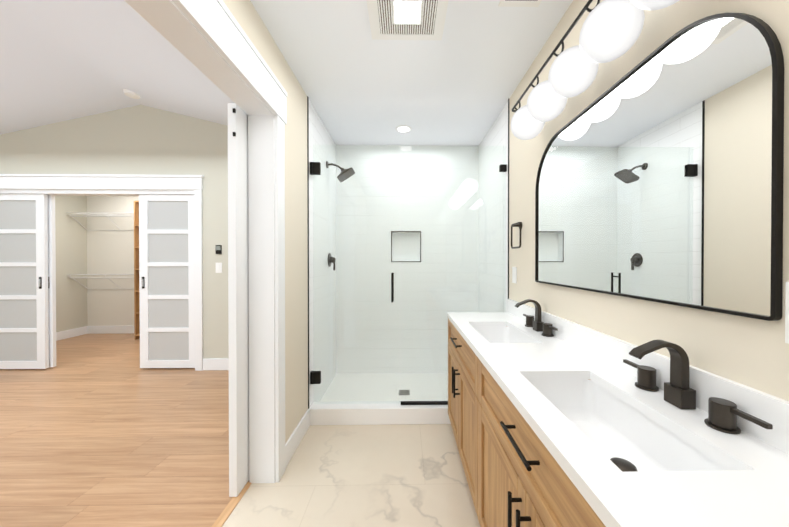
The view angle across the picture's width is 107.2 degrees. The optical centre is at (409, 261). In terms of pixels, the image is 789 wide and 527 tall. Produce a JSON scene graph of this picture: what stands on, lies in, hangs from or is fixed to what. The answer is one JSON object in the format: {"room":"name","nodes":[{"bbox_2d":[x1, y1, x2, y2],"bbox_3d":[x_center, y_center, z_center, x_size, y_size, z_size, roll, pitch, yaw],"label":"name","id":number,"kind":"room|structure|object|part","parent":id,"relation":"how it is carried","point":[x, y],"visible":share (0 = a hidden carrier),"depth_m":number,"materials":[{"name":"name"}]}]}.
{"room":"bathroom","nodes":[
{"label":"bathroom","id":0,"kind":"room"},
{"bbox_2d":[55,196,87,331],"bbox_3d":[-5.431,-0.373,0.914,0.200,3.200,8.100,0,0,-1],"label":"wall","id":1,"kind":"structure","parent":0,"point":[71,260],"depth_m":4.62,"materials":[{"name":"beige paint"}]},
{"bbox_2d":[56,326,86,340],"bbox_3d":[-5.378,1.142,4.083,0.014,0.130,1.516,0,0,-1],"label":"baseboard","id":2,"kind":"structure","parent":1,"relation":"attached to","point":[61,335],"depth_m":4.63,"materials":[{"name":"white wood"}]},
{"bbox_2d":[87,196,138,325],"bbox_3d":[-3.739,-0.098,4.945,3.320,2.600,0.100,0,0,-1],"label":"wall","id":3,"kind":"structure","parent":0,"point":[109,303],"depth_m":4.87,"materials":[{"name":"white paint"}]},
{"bbox_2d":[66,212,133,230],"bbox_3d":[-4.826,-0.652,4.719,1.122,0.257,0.302,0,0,-1],"label":"wire shelf","id":4,"kind":"object","parent":3,"relation":"attached to","point":[102,214],"visible":0.77,"depth_m":4.61,"materials":[{"name":"white metal"}]},
{"bbox_2d":[68,274,133,288],"bbox_3d":[-4.826,0.328,4.726,1.122,0.257,0.302,0,0,-1],"label":"wire shelf","id":5,"kind":"object","parent":3,"relation":"attached to","point":[101,277],"visible":0.73,"depth_m":4.67,"materials":[{"name":"white metal"}]},
{"bbox_2d":[87,326,133,333],"bbox_3d":[-3.798,1.137,4.893,3.200,0.130,0.017,0,0,-1],"label":"baseboard","id":6,"kind":"structure","parent":3,"relation":"attached to","point":[90,329],"depth_m":4.87,"materials":[{"name":"white wood"}]},
{"bbox_2d":[0,105,228,358],"bbox_3d":[-3.241,-0.388,3.292,4.660,3.200,0.120,0,0,-1],"label":"wall","id":7,"kind":"structure","parent":0,"point":[140,140],"depth_m":3.23,"materials":[{"name":"beige paint"}]},
{"bbox_2d":[0,194,48,368],"bbox_3d":[-4.384,0.220,3.247,0.635,1.950,0.042,0,0,-1],"label":"closet door","id":8,"kind":"structure","parent":7,"relation":"in","point":[24,323],"depth_m":3.24,"materials":[{"name":"white"}]},
{"bbox_2d":[48,195,55,366],"bbox_3d":[-4.359,0.219,3.296,0.635,1.950,0.042,0,0,-1],"label":"closet door","id":9,"kind":"structure","parent":7,"relation":"in","point":[52,278],"depth_m":3.29,"materials":[{"name":"white wood"}]},
{"bbox_2d":[0,189,193,195],"bbox_3d":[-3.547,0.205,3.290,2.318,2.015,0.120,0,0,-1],"label":"door track","id":10,"kind":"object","parent":7,"relation":"attached to","point":[92,192],"depth_m":3.23,"materials":[{"name":"white"}]},
{"bbox_2d":[0,174,203,370],"bbox_3d":[-3.546,0.125,3.212,2.514,2.175,0.036,0,0,-1],"label":"trim","id":11,"kind":"structure","parent":7,"relation":"attached to","point":[101,182],"depth_m":3.21,"materials":[{"name":"white wood"}]},
{"bbox_2d":[139,194,194,367],"bbox_3d":[-2.709,0.219,3.276,0.635,1.950,0.042,0,0,-1],"label":"closet door","id":12,"kind":"structure","parent":7,"relation":"in","point":[167,280],"depth_m":3.27,"materials":[{"name":"white"}]},
{"bbox_2d":[203,358,228,369],"bbox_3d":[-1.610,1.147,3.262,1.399,0.130,0.014,0,0,-1],"label":"baseboard","id":13,"kind":"structure","parent":7,"relation":"attached to","point":[216,364],"depth_m":3.25,"materials":[{"name":"white wood"}]},
{"bbox_2d":[216,263,221,272],"bbox_3d":[-2.130,0.065,3.249,0.070,0.115,0.009,0,0,-1],"label":"switch plate","id":14,"kind":"object","parent":7,"relation":"attached to","point":[218,267],"visible":1,"depth_m":3.25,"materials":[{"name":"white plastic"}]},
{"bbox_2d":[216,245,221,253],"bbox_3d":[-2.130,-0.138,3.245,0.060,0.100,0.013,0,0,-1],"label":"switch panel","id":15,"kind":"object","parent":7,"relation":"attached to","point":[218,249],"visible":1,"depth_m":3.24,"materials":[{"name":"black plastic"}]},
{"bbox_2d":[0,0,233,134],"bbox_3d":[-3.087,-1.708,0.060,4.460,1.038,6.330,0,0,-1],"label":"ceiling","id":16,"kind":"structure","parent":0,"point":[62,60],"depth_m":2.42,"materials":[{"name":"white paint"}]},
{"bbox_2d":[123,89,140,98],"bbox_3d":[-2.785,-1.688,2.921,0.130,0.035,0.130,0,0,-1],"label":"smoke detector","id":17,"kind":"object","parent":16,"relation":"attached to","point":[131,94],"visible":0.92,"depth_m":2.90,"materials":[{"name":"white plastic"}]},
{"bbox_2d":[0,333,479,526],"bbox_3d":[-2.382,1.257,0.976,6.300,0.060,8.100,0,0,-1],"label":"floor","id":18,"kind":"structure","parent":0,"point":[101,430],"depth_m":1.79,"materials":[{"name":"brown wood"}]},
{"bbox_2d":[134,201,139,339],"bbox_3d":[-3.955,0.128,4.686,0.600,2.150,0.385,0,0,-1],"label":"tower","id":19,"kind":"object","parent":18,"relation":"on","point":[136,279],"visible":0.15,"depth_m":4.51,"materials":[{"name":"brown wood"}]},
{"bbox_2d":[309,400,450,424],"bbox_3d":[-0.003,1.158,2.236,1.500,0.122,0.120,0,0,-1],"label":"shower curb","id":20,"kind":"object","parent":18,"relation":"on","point":[365,413],"depth_m":2.17,"materials":[{"name":"white stone"}]},
{"bbox_2d":[310,162,506,404],"bbox_3d":[-0.003,0.170,2.230,1.499,1.852,0.096,0,0,-1],"label":"hardware piece","id":21,"kind":"object","parent":20,"relation":"on","point":[315,169],"visible":0.83,"depth_m":2.22,"materials":[{"name":"black metal"}]},
{"bbox_2d":[320,373,447,401],"bbox_3d":[-0.010,1.226,2.682,1.500,0.100,0.770,0,0,-1],"label":"pan","id":22,"kind":"object","parent":18,"relation":"on","point":[378,388],"depth_m":2.72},
{"bbox_2d":[399,390,409,394],"bbox_3d":[-0.044,1.174,2.615,0.100,0.004,0.100,0,0,-1],"label":"shower drain","id":23,"kind":"object","parent":22,"relation":"on","point":[402,392],"depth_m":2.61,"materials":[{"name":"silver metal"}]},
{"bbox_3d":[0.542,0.818,1.210,0.443,0.814,1.875,0,0,-1],"label":"bathroom vanity","id":24,"kind":"object","parent":18,"relation":"on","visible":0},
{"bbox_2d":[447,299,788,526],"bbox_3d":[0.530,0.345,1.203,0.468,0.130,1.907,0,0,-1],"label":"countertop","id":25,"kind":"structure","parent":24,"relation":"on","point":[750,488],"depth_m":0.64,"materials":[{"name":"white stone"}]},
{"bbox_2d":[473,326,531,342],"bbox_3d":[0.498,0.476,1.595,0.262,0.134,0.492,0,0,-1],"label":"basin","id":26,"kind":"object","parent":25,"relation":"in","point":[497,334],"visible":0.06,"depth_m":1.84,"materials":[{"name":"white ceramic"}]},
{"bbox_2d":[515,299,557,336],"bbox_3d":[0.662,0.292,1.597,0.155,0.171,0.386,0,0,-1],"label":"faucet","id":27,"kind":"object","parent":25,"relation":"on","point":[539,325],"visible":0.98,"depth_m":1.58,"materials":[{"name":"brown metal"}]},
{"bbox_2d":[528,380,729,471],"bbox_3d":[0.512,0.481,0.775,0.262,0.134,0.492,0,0,-1],"label":"basin","id":28,"kind":"object","parent":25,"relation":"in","point":[608,424],"depth_m":0.85,"materials":[{"name":"white ceramic"}]},
{"bbox_3d":[0.572,0.542,0.777,0.062,0.010,0.062,0,0,-1],"label":"vanity basin cap","id":29,"kind":"part","parent":28,"relation":"part of","materials":[{"name":"black metal"}]},
{"bbox_2d":[623,340,772,433],"bbox_3d":[0.676,0.297,0.777,0.155,0.171,0.386,0,0,-1],"label":"faucet","id":30,"kind":"object","parent":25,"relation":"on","point":[680,393],"visible":1,"depth_m":0.76,"materials":[{"name":"brown metal"}]},
{"bbox_2d":[223,0,335,443],"bbox_3d":[-0.805,-0.074,1.169,0.140,2.600,4.450,0,0,-1],"label":"wall","id":31,"kind":"structure","parent":0,"point":[245,14],"depth_m":2.04,"materials":[{"name":"beige paint"}]},
{"bbox_2d":[124,0,286,483],"bbox_3d":[-0.787,0.118,0.956,0.168,2.217,1.520,0,0,-1],"label":"door frame","id":32,"kind":"structure","parent":31,"relation":"attached to","point":[172,24],"depth_m":1.59,"materials":[{"name":"white wood"}]},
{"bbox_2d":[212,482,250,526],"bbox_3d":[-0.880,1.222,0.961,0.042,0.009,1.280,0,0,-1],"label":"trim","id":33,"kind":"structure","parent":31,"relation":"attached to","point":[222,518],"depth_m":1.43,"materials":[{"name":"brown wood"}]},
{"bbox_2d":[228,103,248,496],"bbox_3d":[-0.915,0.197,1.947,0.042,2.023,0.915,0,0,-1],"label":"sliding door","id":34,"kind":"structure","parent":31,"relation":"in","point":[238,293],"depth_m":1.51,"materials":[{"name":"white wood"}]},
{"bbox_2d":[285,409,309,468],"bbox_3d":[-0.741,1.156,1.928,0.014,0.130,0.457,0,0,-1],"label":"baseboard","id":35,"kind":"structure","parent":31,"relation":"attached to","point":[296,437],"depth_m":1.86,"materials":[{"name":"white wood"}]},
{"bbox_2d":[328,253,335,269],"bbox_3d":[-0.734,-0.003,2.776,0.054,0.166,0.132,0,0,-1],"label":"shower valve","id":36,"kind":"object","parent":31,"relation":"attached to","point":[330,259],"depth_m":2.76,"materials":[{"name":"brown metal"}]},
{"bbox_2d":[326,161,354,181],"bbox_3d":[-0.636,-0.842,2.688,0.249,0.177,0.164,0,0,-1],"label":"shower head","id":37,"kind":"object","parent":31,"relation":"attached to","point":[351,172],"depth_m":2.68},
{"bbox_2d":[307,96,508,408],"bbox_3d":[-0.002,-0.001,2.169,1.500,2.440,0.012,0,0,-1],"label":"trim","id":38,"kind":"structure","parent":31,"relation":"attached to","point":[308,218],"depth_m":2.15,"materials":[{"name":"black metal"}]},
{"bbox_2d":[336,145,478,373],"bbox_3d":[-0.018,-0.087,3.158,1.500,2.600,0.200,0,0,-1],"label":"wall","id":39,"kind":"structure","parent":0,"point":[451,263],"depth_m":3.06,"materials":[{"name":"tile"}]},
{"bbox_2d":[391,231,420,261],"bbox_3d":[-0.032,-0.161,3.056,0.316,0.326,0.006,0,0,-1],"label":"trim","id":40,"kind":"structure","parent":39,"relation":"attached to","point":[391,246],"depth_m":3.05,"materials":[{"name":"black"}]},
{"bbox_2d":[250,0,572,145],"bbox_3d":[0.017,-1.294,1.046,1.500,0.160,4.190,0,0,-1],"label":"ceiling","id":41,"kind":"structure","parent":0,"point":[457,84],"depth_m":1.80,"materials":[{"name":"white paint"}]},
{"bbox_2d":[396,125,411,132],"bbox_3d":[-0.050,-1.220,2.670,0.150,0.007,0.150,0,0,-1],"label":"recessed light","id":42,"kind":"object","parent":41,"relation":"in","point":[403,128],"visible":1,"depth_m":2.65,"materials":[{"name":"white plastic"}]},
{"bbox_2d":[366,0,448,39],"bbox_3d":[-0.009,-1.199,1.381,0.376,0.032,0.376,0,0,-1],"label":"ceiling exhaust fan","id":43,"kind":"object","parent":41,"relation":"attached to","point":[406,19],"visible":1,"depth_m":1.42,"materials":[{"name":"white plastic"}]},
{"bbox_2d":[498,0,541,6],"bbox_3d":[0.519,-1.210,1.217,0.190,0.009,0.315,0,0,-1],"label":"ceiling vent","id":44,"kind":"object","parent":41,"relation":"in","point":[519,3],"visible":1,"depth_m":1.36,"materials":[{"name":"white plastic"}]},
{"bbox_2d":[478,0,788,400],"bbox_3d":[0.826,-0.074,1.122,0.120,2.600,4.300,0,0,-1],"label":"wall","id":45,"kind":"structure","parent":0,"point":[751,352],"depth_m":1.09,"materials":[{"name":"beige paint"}]},
{"bbox_2d":[313,145,505,403],"bbox_3d":[0.006,0.101,2.229,1.474,1.984,0.010,0,0,-1],"label":"glass panel","id":46,"kind":"object","parent":45,"relation":"attached to","point":[399,267],"visible":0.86,"depth_m":2.23,"materials":[{"name":"clear glass"}]},
{"bbox_2d":[512,267,516,283],"bbox_3d":[0.747,0.092,2.058,0.005,0.115,0.072,0,0,-1],"label":"outlet","id":47,"kind":"object","parent":45,"relation":"attached to","point":[514,274],"visible":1,"depth_m":2.05,"materials":[{"name":"white plastic"}]},
{"bbox_2d":[511,222,521,248],"bbox_3d":[0.722,-0.178,1.900,0.060,0.180,0.162,0,0,-1],"label":"towel ring","id":48,"kind":"object","parent":45,"relation":"attached to","point":[518,224],"visible":0.98,"depth_m":1.94,"materials":[{"name":"brown metal"}]},
{"bbox_2d":[511,0,679,139],"bbox_3d":[0.658,-0.761,1.134,0.213,0.216,1.088,0,0,-1],"label":"sconce","id":49,"kind":"object","parent":45,"relation":"attached to","point":[581,13],"depth_m":1.06,"materials":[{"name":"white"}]},
{"bbox_3d":[0.638,-0.739,1.134,0.172,0.172,1.000,0,0,-1],"label":"vanity light sconce shade","id":50,"kind":"part","parent":49,"relation":"part of","materials":[{"name":"white glass"}]},
{"bbox_2d":[535,13,783,320],"bbox_3d":[0.757,-0.265,1.152,0.015,0.772,1.105,0,0,-1],"label":"arched mirror","id":51,"kind":"object","parent":45,"relation":"attached to","point":[659,178],"visible":1,"depth_m":0.81,"materials":[{"name":"black mirror"}]},
{"bbox_2d":[785,282,788,343],"bbox_3d":[0.762,0.101,0.505,0.026,0.122,0.147,0,0,-1],"label":"switch plate","id":52,"kind":"object","parent":45,"relation":"attached to","point":[787,314],"visible":0.91,"depth_m":0.57,"materials":[{"name":"white plastic"}]}
]}

